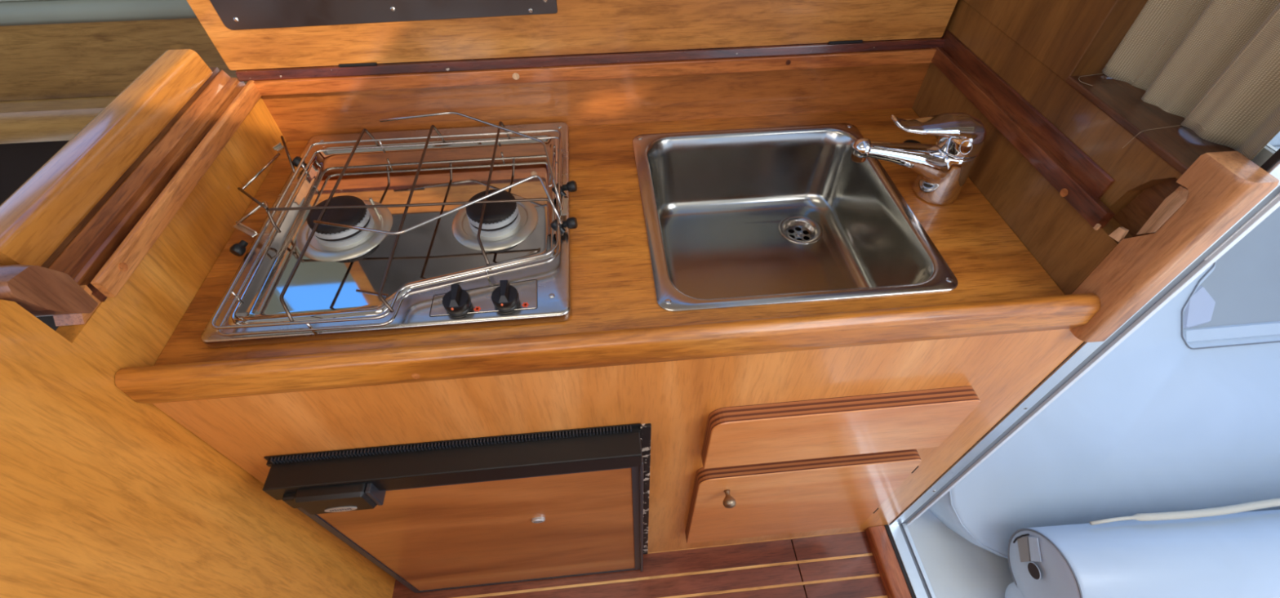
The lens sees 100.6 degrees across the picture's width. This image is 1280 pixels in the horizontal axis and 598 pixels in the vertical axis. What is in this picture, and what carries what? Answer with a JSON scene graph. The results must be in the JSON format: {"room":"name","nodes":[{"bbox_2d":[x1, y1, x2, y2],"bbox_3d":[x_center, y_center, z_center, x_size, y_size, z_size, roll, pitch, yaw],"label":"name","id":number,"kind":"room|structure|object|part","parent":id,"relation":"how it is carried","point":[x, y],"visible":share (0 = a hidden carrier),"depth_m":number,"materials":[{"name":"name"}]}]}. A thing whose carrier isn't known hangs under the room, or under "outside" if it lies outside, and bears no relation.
{"room":"ship interior","nodes":[
{"label":"ship interior","id":0,"kind":"room"},
{"bbox_2d":[0,140,69,330],"bbox_3d":[-1.433,-0.097,1.392,1.470,0.930,0.020,-4,49,-3],"label":"wall","id":1,"kind":"structure","parent":0,"point":[19,162],"depth_m":1.16,"materials":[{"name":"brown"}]},
{"bbox_2d":[0,17,248,143],"bbox_3d":[-1.433,-0.386,0.990,1.465,0.207,0.065,-4,49,-3],"label":"board","id":2,"kind":"object","parent":1,"relation":"attached to","point":[55,78],"visible":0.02,"depth_m":1.00,"materials":[{"name":"brown wood"}]},
{"bbox_3d":[-1.432,-0.341,1.042,1.465,0.068,0.064,-4,49,-3],"label":"shelf rail","id":3,"kind":"part","parent":2,"relation":"part of","materials":[{"name":"brown wood"}]},
{"bbox_2d":[0,0,197,26],"bbox_3d":[-1.432,-0.595,0.846,1.480,0.292,0.136,-4,49,-3],"label":"lining","id":4,"kind":"object","parent":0,"point":[12,12],"visible":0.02,"depth_m":0.93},
{"bbox_2d":[0,96,396,597],"bbox_3d":[-0.580,0.640,0.680,0.028,1.109,1.860,-4,49,-3],"label":"wall","id":5,"kind":"structure","parent":0,"point":[104,493],"depth_m":0.64,"materials":[{"name":"brown wood"}]},
{"bbox_2d":[0,48,261,325],"bbox_3d":[-0.665,-0.180,0.700,0.099,0.088,0.530,-4,49,-3],"label":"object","id":6,"kind":"object","parent":5,"relation":"on","point":[74,233],"visible":0.96,"depth_m":0.65,"materials":[{"name":"brown wood"}]},
{"bbox_2d":[261,62,930,142],"bbox_3d":[-0.057,-0.277,1.102,1.200,0.398,0.018,-4,49,-3],"label":"wall","id":7,"kind":"structure","parent":0,"point":[299,117],"depth_m":0.98,"materials":[{"name":"brown wood"}]},
{"bbox_2d":[235,35,944,95],"bbox_3d":[-0.056,-0.413,0.931,1.227,0.038,0.037,-4,49,-3],"label":"back ledger","id":8,"kind":"object","parent":7,"relation":"attached to","point":[470,77],"depth_m":0.92,"materials":[{"name":"brown wood"}]},
{"bbox_2d":[186,0,957,70],"bbox_3d":[-0.071,-0.577,0.741,1.232,0.464,0.026,-4,49,-3],"label":"board","id":9,"kind":"object","parent":8,"relation":"on","point":[247,34],"visible":1,"depth_m":0.87,"materials":[{"name":"brown wood"}]},
{"bbox_3d":[-0.392,-0.542,0.723,0.520,0.320,0.002,-4,49,-3],"label":"heat shield plate","id":10,"kind":"part","parent":9,"relation":"part of","materials":[{"name":"grey metal"}]},
{"bbox_3d":[-0.056,-0.422,0.924,1.227,0.015,0.031,-4,49,-3],"label":"hinge strip","id":11,"kind":"part","parent":8,"relation":"part of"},
{"bbox_2d":[391,530,888,597],"bbox_3d":[-0.591,1.177,0.916,2.500,0.051,2.360,-4,49,-3],"label":"floor","id":12,"kind":"structure","parent":0,"point":[836,565],"depth_m":1.30,"materials":[{"name":"brown wood"}]},
{"bbox_2d":[262,422,651,592],"bbox_3d":[-0.282,0.309,1.165,0.570,0.691,0.466,-4,49,-3],"label":"fridge","id":13,"kind":"object","parent":12,"relation":"on","point":[464,513],"visible":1,"depth_m":0.90,"materials":[{"name":"black plastic"}]},
{"bbox_3d":[-0.507,0.293,0.788,0.027,0.037,0.022,-4,49,-3],"label":"handle","id":14,"kind":"part","parent":13,"relation":"part of","materials":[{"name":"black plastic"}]},
{"bbox_3d":[-0.270,0.468,1.064,0.550,0.638,0.032,-4,49,-3],"label":"door frame","id":15,"kind":"part","parent":13,"relation":"part of","materials":[{"name":"grey"}]},
{"bbox_3d":[-0.273,0.474,1.069,0.520,0.605,0.026,-4,49,-3],"label":"door panel","id":16,"kind":"part","parent":13,"relation":"part of","materials":[{"name":"brown wood"}]},
{"bbox_3d":[0.003,0.459,1.069,0.006,0.636,0.012,-4,49,-3],"label":"hinge rail","id":17,"kind":"part","parent":13,"relation":"part of","materials":[{"name":"grey metal"}]},
{"bbox_2d":[152,328,1083,552],"bbox_3d":[0.019,0.378,1.001,1.238,0.860,0.073,-4,49,-3],"label":"base cabinet","id":18,"kind":"object","parent":12,"relation":"on","point":[799,443],"visible":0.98,"depth_m":0.80,"materials":[{"name":"brown wood"}]},
{"bbox_2d":[115,107,1100,404],"bbox_3d":[-0.028,-0.134,0.837,1.204,0.061,0.546,-4,49,-3],"label":"countertop","id":19,"kind":"structure","parent":18,"relation":"on","point":[616,318],"depth_m":0.70,"materials":[{"name":"brown wood"}]},
{"bbox_2d":[200,111,577,347],"bbox_3d":[-0.361,-0.153,0.809,0.526,0.082,0.476,-4,49,-3],"label":"cooktop","id":20,"kind":"object","parent":19,"relation":"in","point":[367,233],"visible":1,"depth_m":0.78,"materials":[{"name":"grey metal"}]},
{"bbox_3d":[-0.576,-0.073,0.765,0.017,0.018,0.022,12,50,10],"label":"clamp knob","id":21,"kind":"part","parent":20,"relation":"part of","materials":[{"name":"black plastic"}]},
{"bbox_3d":[-0.569,-0.148,0.779,0.088,0.010,0.004,30,56,24],"label":"clamp arm","id":22,"kind":"part","parent":20,"relation":"part of","materials":[{"name":"grey metal"}]},
{"bbox_3d":[-0.616,-0.209,0.864,0.004,0.008,0.093,9,50,8],"label":"clamp rod","id":23,"kind":"part","parent":20,"relation":"part of","materials":[{"name":"silver metal"}]},
{"bbox_3d":[-0.593,-0.243,0.894,0.004,0.032,0.072,-23,53,-18],"label":"clamp arm","id":24,"kind":"part","parent":20,"relation":"part of","materials":[{"name":"grey metal"}]},
{"bbox_3d":[-0.572,-0.229,0.894,0.024,0.022,0.018,-4,49,-3],"label":"clamp knob","id":25,"kind":"part","parent":20,"relation":"part of","materials":[{"name":"black plastic"}]},
{"bbox_3d":[-0.449,-0.127,0.776,0.021,0.039,0.401,-3,49,-2],"label":"support rod","id":26,"kind":"part","parent":20,"relation":"part of","materials":[{"name":"grey metal"}]},
{"bbox_3d":[-0.450,-0.111,0.805,0.084,0.013,0.084,-4,49,-3],"label":"burner","id":27,"kind":"part","parent":20,"relation":"part of","materials":[{"name":"silver metal"}]},
{"bbox_3d":[-0.333,-0.137,0.784,0.020,0.039,0.397,-4,49,-3],"label":"support rod","id":28,"kind":"part","parent":20,"relation":"part of","materials":[{"name":"grey metal"}]},
{"bbox_3d":[-0.326,-0.123,0.774,0.418,0.035,0.022,-2,49,-2],"label":"cross rod","id":29,"kind":"part","parent":20,"relation":"part of","materials":[{"name":"grey metal"}]},
{"bbox_3d":[-0.239,0.005,0.693,0.035,0.018,0.035,-4,49,-3],"label":"knob","id":30,"kind":"part","parent":20,"relation":"part of","materials":[{"name":"black plastic"}]},
{"bbox_3d":[-0.207,-0.002,0.712,0.138,0.001,0.052,-4,49,-3],"label":"control plate","id":31,"kind":"part","parent":20,"relation":"part of","materials":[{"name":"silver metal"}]},
{"bbox_3d":[-0.226,-0.173,0.815,0.021,0.039,0.324,-3,49,-3],"label":"support rod","id":32,"kind":"part","parent":20,"relation":"part of","materials":[{"name":"grey metal"}]},
{"bbox_3d":[-0.224,-0.125,0.816,0.077,0.013,0.077,-4,49,-3],"label":"burner","id":33,"kind":"part","parent":20,"relation":"part of","materials":[{"name":"silver metal"}]},
{"bbox_3d":[-0.177,-0.001,0.698,0.035,0.018,0.035,-4,49,-3],"label":"knob","id":34,"kind":"part","parent":20,"relation":"part of","materials":[{"name":"black plastic"}]},
{"bbox_3d":[-0.121,-0.106,0.782,0.022,0.023,0.016,27,54,21],"label":"clamp knob","id":35,"kind":"part","parent":20,"relation":"part of","materials":[{"name":"black plastic"}]},
{"bbox_3d":[-0.128,-0.170,0.837,0.022,0.023,0.016,27,54,21],"label":"clamp knob","id":36,"kind":"part","parent":20,"relation":"part of","materials":[{"name":"black plastic"}]},
{"bbox_3d":[-0.112,-0.179,0.846,0.023,0.018,0.018,-4,49,-3],"label":"clamp knob","id":37,"kind":"part","parent":20,"relation":"part of","materials":[{"name":"black plastic"}]},
{"bbox_3d":[-0.105,-0.112,0.788,0.023,0.018,0.018,-4,49,-3],"label":"clamp knob","id":38,"kind":"part","parent":20,"relation":"part of","materials":[{"name":"black plastic"}]},
{"bbox_2d":[632,123,958,311],"bbox_3d":[0.218,-0.095,0.940,0.427,0.204,0.429,-4,49,-3],"label":"sink","id":39,"kind":"object","parent":19,"relation":"in","point":[774,215],"visible":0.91,"depth_m":1.00,"materials":[{"name":"silver metal"}]},
{"bbox_3d":[0.485,-0.268,0.948,0.038,0.016,0.038,-4,49,-3],"label":"black cap","id":40,"kind":"part","parent":19,"relation":"part of","materials":[{"name":"black plastic"}]},
{"bbox_2d":[850,112,986,204],"bbox_3d":[0.424,-0.218,0.823,0.199,0.142,0.070,-4,49,-3],"label":"mixer tap","id":41,"kind":"object","parent":19,"relation":"on","point":[943,167],"visible":1,"depth_m":0.80,"materials":[{"name":"silver metal"}]},
{"bbox_3d":[0.442,-0.248,0.791,0.153,0.055,0.061,-4,49,-3],"label":"lever","id":42,"kind":"part","parent":41,"relation":"part of","materials":[{"name":"silver metal"}]},
{"bbox_2d":[1071,151,1279,342],"bbox_3d":[0.609,-0.054,0.642,0.038,0.262,0.072,-4,49,-3],"label":"post","id":43,"kind":"object","parent":19,"relation":"on","point":[1219,188],"visible":0.96,"depth_m":0.59,"materials":[{"name":"brown wood"}]},
{"bbox_3d":[0.164,0.370,0.981,0.024,0.024,0.032,-4,49,-3],"label":"knob","id":44,"kind":"part","parent":18,"relation":"part of","materials":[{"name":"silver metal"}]},
{"bbox_3d":[0.312,0.418,1.104,0.415,0.370,0.026,-4,49,-3],"label":"door","id":45,"kind":"part","parent":18,"relation":"part of","materials":[{"name":"brown wood"}]},
{"bbox_3d":[0.314,0.212,0.865,0.417,0.162,0.026,-4,49,-3],"label":"door","id":46,"kind":"part","parent":18,"relation":"part of","materials":[{"name":"brown wood"}]},
{"bbox_2d":[864,524,911,597],"bbox_3d":[0.664,1.095,0.960,0.043,0.084,1.300,-4,49,-3],"label":"threshold","id":47,"kind":"object","parent":12,"relation":"on","point":[893,580],"visible":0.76,"depth_m":1.30,"materials":[{"name":"brown wood"}]},
{"bbox_2d":[906,508,1013,597],"bbox_3d":[2.151,0.717,1.432,2.910,0.050,4.800,-4,49,-3],"label":"floor","id":48,"kind":"structure","parent":0,"point":[955,566],"depth_m":1.41,"materials":[{"name":"white plastic"}]},
{"bbox_2d":[928,205,1279,558],"bbox_3d":[1.741,-0.017,1.484,2.012,0.922,1.062,-4,49,-3],"label":"shower wall","id":49,"kind":"structure","parent":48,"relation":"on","point":[1183,413],"depth_m":1.38,"materials":[{"name":"white fibreglass"},{"name":"grey fibreglass"}]},
{"bbox_2d":[1004,509,1279,597],"bbox_3d":[1.707,0.639,1.262,1.615,0.309,0.250,-3,49,-2],"label":"cylinder","id":50,"kind":"object","parent":48,"relation":"on","point":[1235,554],"visible":1,"depth_m":1.15,"materials":[{"name":"white plastic"}]},
{"bbox_2d":[1088,497,1279,524],"bbox_3d":[1.607,0.461,1.230,1.180,0.024,0.024,-4,49,-3],"label":"cord","id":51,"kind":"object","parent":50,"relation":"on","point":[1256,504],"visible":1,"depth_m":1.20,"materials":[{"name":"beige plastic"}]},
{"bbox_2d":[911,0,1182,294],"bbox_3d":[0.605,-0.320,0.812,0.110,2.010,0.584,-4,49,-3],"label":"wall","id":52,"kind":"structure","parent":0,"point":[1033,46],"depth_m":0.73,"materials":[{"name":"brown wood"}]},
{"bbox_2d":[884,522,936,597],"bbox_3d":[0.712,1.090,0.963,0.055,0.086,1.302,-4,49,-3],"label":"trim","id":53,"kind":"structure","parent":52,"relation":"attached to","point":[918,584],"depth_m":1.29,"materials":[{"name":"silver metal"}]},
{"bbox_2d":[931,30,1115,230],"bbox_3d":[0.559,-0.281,0.806,0.020,0.049,0.473,-4,49,-3],"label":"right ledger","id":54,"kind":"object","parent":52,"relation":"attached to","point":[1074,175],"visible":1,"depth_m":0.77,"materials":[{"name":"brown wood"}]},
{"bbox_3d":[0.585,-0.722,0.458,0.058,0.950,0.315,-4,49,-3],"label":"window panel","id":55,"kind":"part","parent":52,"relation":"part of","materials":[{"name":"brown wood"}]},
{"bbox_3d":[0.584,-0.300,0.788,0.030,0.100,0.524,-4,49,-3],"label":"panel","id":56,"kind":"part","parent":52,"relation":"part of","materials":[{"name":"brown wood"}]},
{"bbox_2d":[888,148,1279,524],"bbox_3d":[0.659,-0.075,0.603,0.056,2.012,0.012,-4,49,-3],"label":"trim","id":57,"kind":"structure","parent":52,"relation":"attached to","point":[1086,355],"depth_m":0.81,"materials":[{"name":"silver metal"}]},
{"bbox_2d":[1065,74,1235,174],"bbox_3d":[0.622,-0.217,0.644,0.081,0.009,0.218,-4,49,-3],"label":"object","id":58,"kind":"structure","parent":52,"relation":"attached to","point":[1180,146],"depth_m":0.64,"materials":[{"name":"brown wood"}]},
{"bbox_2d":[1078,0,1279,160],"bbox_3d":[0.619,-0.397,0.475,0.087,0.532,0.270,-4,49,-3],"label":"curtain","id":59,"kind":"object","parent":52,"relation":"hanging from","point":[1212,64],"visible":0.94,"depth_m":0.59,"materials":[{"name":"beige fabric"}]},
{"bbox_2d":[1204,131,1279,259],"bbox_3d":[0.667,-0.498,0.332,0.013,1.050,0.312,-4,49,-3],"label":"window","id":60,"kind":"structure","parent":52,"relation":"in","point":[1273,145],"depth_m":0.57,"materials":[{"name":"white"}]},
{"bbox_3d":[0.668,-0.518,0.299,0.003,0.875,0.264,-4,49,-3],"label":"pane","id":61,"kind":"part","parent":60,"relation":"part of","materials":[{"name":"clear glass"}]}
]}

